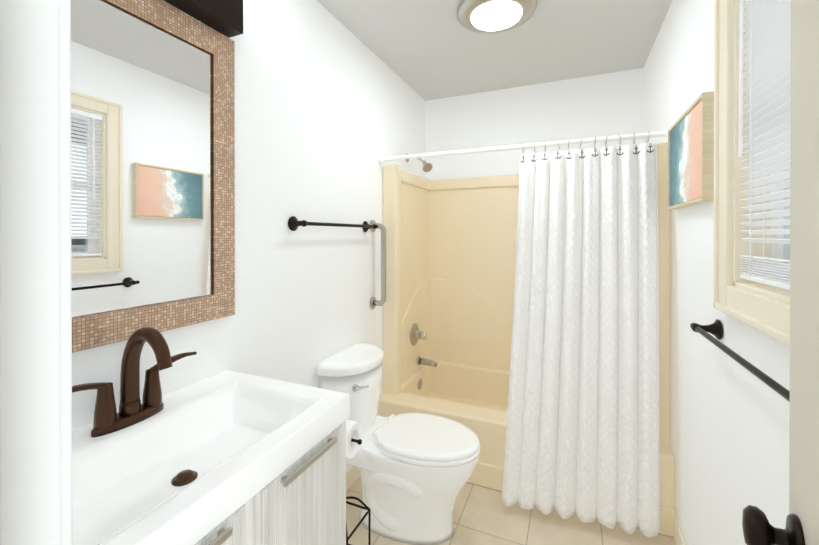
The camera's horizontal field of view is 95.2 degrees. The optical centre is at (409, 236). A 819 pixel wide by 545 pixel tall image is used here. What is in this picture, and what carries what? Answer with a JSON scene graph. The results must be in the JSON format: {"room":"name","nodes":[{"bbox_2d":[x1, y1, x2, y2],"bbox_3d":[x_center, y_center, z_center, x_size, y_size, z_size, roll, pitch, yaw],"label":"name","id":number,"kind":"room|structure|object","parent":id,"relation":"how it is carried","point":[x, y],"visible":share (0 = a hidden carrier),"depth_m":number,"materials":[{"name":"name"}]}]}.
{"room":"bathroom","nodes":[
{"label":"bathroom","id":0,"kind":"room"},
{"bbox_2d":[72,0,425,471],"bbox_3d":[-0.615,0.118,1.483,0.120,2.440,3.720,0,0,23],"label":"wall","id":1,"kind":"structure","parent":0,"point":[330,108],"depth_m":1.63,"materials":[{"name":"white paint"}]},
{"bbox_2d":[71,0,234,352],"bbox_3d":[-0.760,-0.202,0.959,0.023,0.943,0.735,0,0,23],"label":"mirror","id":2,"kind":"object","parent":1,"relation":"attached to","point":[152,163],"visible":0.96,"depth_m":1.04,"materials":[{"name":"mirror"}]},
{"bbox_2d":[164,0,242,37],"bbox_3d":[-0.645,-0.803,0.984,0.213,0.235,0.585,0,0,23],"label":"wall lamp","id":3,"kind":"object","parent":1,"relation":"attached to","point":[224,17],"visible":0.97,"depth_m":1.19,"materials":[{"name":"brown metal"}]},
{"bbox_2d":[288,216,377,231],"bbox_3d":[-0.343,-0.057,1.861,0.073,0.064,0.680,0,0,23],"label":"towel rail","id":4,"kind":"object","parent":1,"relation":"attached to","point":[294,223],"visible":1,"depth_m":1.66,"materials":[{"name":"brown metal"}]},
{"bbox_2d":[346,466,360,490],"bbox_3d":[-0.413,1.290,1.779,0.011,0.095,1.035,0,0,23],"label":"baseboard","id":5,"kind":"structure","parent":1,"relation":"attached to","point":[353,474],"depth_m":2.01,"materials":[{"name":"beige wood"}]},
{"bbox_2d":[370,220,385,308],"bbox_3d":[-0.179,0.166,2.221,0.088,0.532,0.072,0,0,23],"label":"grab rail","id":6,"kind":"object","parent":1,"relation":"attached to","point":[374,303],"visible":0.81,"depth_m":2.20,"materials":[{"name":"silver metal"}]},
{"bbox_2d":[378,129,668,536],"bbox_3d":[0.473,0.394,1.928,1.518,1.796,0.263,0,0,23],"label":"curtain rod","id":7,"kind":"object","parent":1,"relation":"attached to","point":[582,434],"visible":1,"depth_m":1.75,"materials":[{"name":"white fabric"}]},
{"bbox_2d":[501,143,659,536],"bbox_3d":[0.796,0.429,1.780,0.678,1.726,0.248,0,0,23],"label":"curtain","id":8,"kind":"object","parent":7,"relation":"hanging from","point":[582,429],"depth_m":1.75,"materials":[{"name":"white fabric"}]},
{"bbox_2d":[317,0,671,100],"bbox_3d":[0.140,-1.151,1.152,1.764,0.100,3.720,0,0,23],"label":"ceiling","id":9,"kind":"structure","parent":0,"point":[426,50],"depth_m":2.12,"materials":[{"name":"grey paint"}]},
{"bbox_2d":[457,0,536,33],"bbox_3d":[0.419,-1.069,1.812,0.374,0.062,0.374,0,0,23],"label":"ceiling light","id":10,"kind":"object","parent":9,"relation":"attached to","point":[488,16],"visible":1,"depth_m":1.77,"materials":[{"name":"white glass"}]},
{"bbox_2d":[346,476,675,544],"bbox_3d":[0.140,1.389,1.161,1.764,0.100,3.720,0,0,23],"label":"floor","id":11,"kind":"structure","parent":0,"point":[482,515],"depth_m":1.72,"materials":[{"name":"tile"}]},
{"bbox_2d":[72,327,349,544],"bbox_3d":[-0.536,0.780,0.866,0.511,1.121,0.713,0,0,23],"label":"bathroom vanity","id":12,"kind":"object","parent":11,"relation":"on","point":[227,457],"visible":0.92,"depth_m":0.88,"materials":[{"name":"ceramic"}]},
{"bbox_2d":[346,420,370,544],"bbox_3d":[-0.243,0.998,1.341,0.166,0.674,0.158,0,0,23],"label":"toilet paper stand","id":13,"kind":"object","parent":11,"relation":"on","point":[353,436],"visible":0.4,"depth_m":1.33,"materials":[{"name":"brown metal"}]},
{"bbox_2d":[315,342,480,544],"bbox_3d":[-0.032,0.963,1.762,0.725,0.749,0.454,0,0,23],"label":"toilet","id":14,"kind":"object","parent":11,"relation":"on","point":[417,470],"visible":0.88,"depth_m":1.66,"materials":[{"name":"white ceramic"}]},
{"bbox_2d":[377,142,675,536],"bbox_3d":[0.657,0.368,2.353,1.518,1.935,0.869,0,0,23],"label":"bathtub","id":15,"kind":"object","parent":11,"relation":"on","point":[450,285],"visible":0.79,"depth_m":2.75,"materials":[{"name":"acrylic"},{"name":"brushed nickel"},{"name":"fabric"}]},
{"bbox_2d":[426,68,642,179],"bbox_3d":[0.854,0.114,2.808,1.524,2.440,0.120,0,0,23],"label":"wall","id":16,"kind":"structure","parent":0,"point":[604,105],"depth_m":2.74,"materials":[{"name":"white paint"}]},
{"bbox_2d":[643,0,789,544],"bbox_3d":[0.894,0.120,0.830,0.120,2.440,3.720,0,0,23],"label":"wall","id":17,"kind":"structure","parent":0,"point":[729,430],"depth_m":1.31,"materials":[{"name":"white paint"}]},
{"bbox_2d":[674,518,685,544],"bbox_3d":[0.817,1.293,0.831,0.011,0.095,1.797,0,0,23],"label":"baseboard","id":18,"kind":"structure","parent":17,"relation":"attached to","point":[678,537],"depth_m":1.59,"materials":[{"name":"beige wood"}]},
{"bbox_2d":[668,91,713,209],"bbox_3d":[1.065,-0.295,1.430,0.037,0.350,0.480,0,0,23],"label":"framed picture","id":19,"kind":"object","parent":17,"relation":"attached to","point":[691,156],"visible":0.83,"depth_m":1.34,"materials":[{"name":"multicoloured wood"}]},
{"bbox_2d":[690,319,789,401],"bbox_3d":[0.821,0.293,0.911,0.073,0.064,0.680,0,0,23],"label":"towel rail","id":20,"kind":"object","parent":17,"relation":"attached to","point":[715,328],"visible":0.58,"depth_m":0.93,"materials":[{"name":"brown metal"}]},
{"bbox_2d":[713,0,789,345],"bbox_3d":[0.853,-0.297,0.792,0.136,1.031,0.716,0,0,23],"label":"window","id":21,"kind":"structure","parent":17,"relation":"in","point":[764,308],"depth_m":1.06,"materials":[{"name":"beige wood"}]},
{"bbox_2d":[739,0,790,289],"bbox_3d":[0.827,-0.302,0.803,0.052,0.837,0.528,0,0,23],"label":"window blind","id":22,"kind":"object","parent":21,"relation":"attached to","point":[767,52],"visible":0.75,"depth_m":0.93,"materials":[{"name":"white plastic"}]},
{"bbox_3d":[-0.256,0.122,0.243,1.524,2.440,0.120,0,0,23],"label":"wall","id":23,"kind":"structure","parent":0,"visible":0},
{"bbox_2d":[0,0,71,544],"bbox_3d":[-0.063,0.288,0.159,0.755,2.110,0.158,0,0,23],"label":"door frame","id":24,"kind":"structure","parent":23,"relation":"attached to","point":[35,311],"depth_m":0.33,"materials":[{"name":"white"}]},
{"bbox_2d":[742,0,818,544],"bbox_3d":[0.435,0.326,0.336,0.156,2.008,0.606,0,0,36],"label":"door","id":25,"kind":"structure","parent":23,"relation":"in","point":[802,523],"depth_m":0.52,"materials":[{"name":"beige paint"}]}
]}

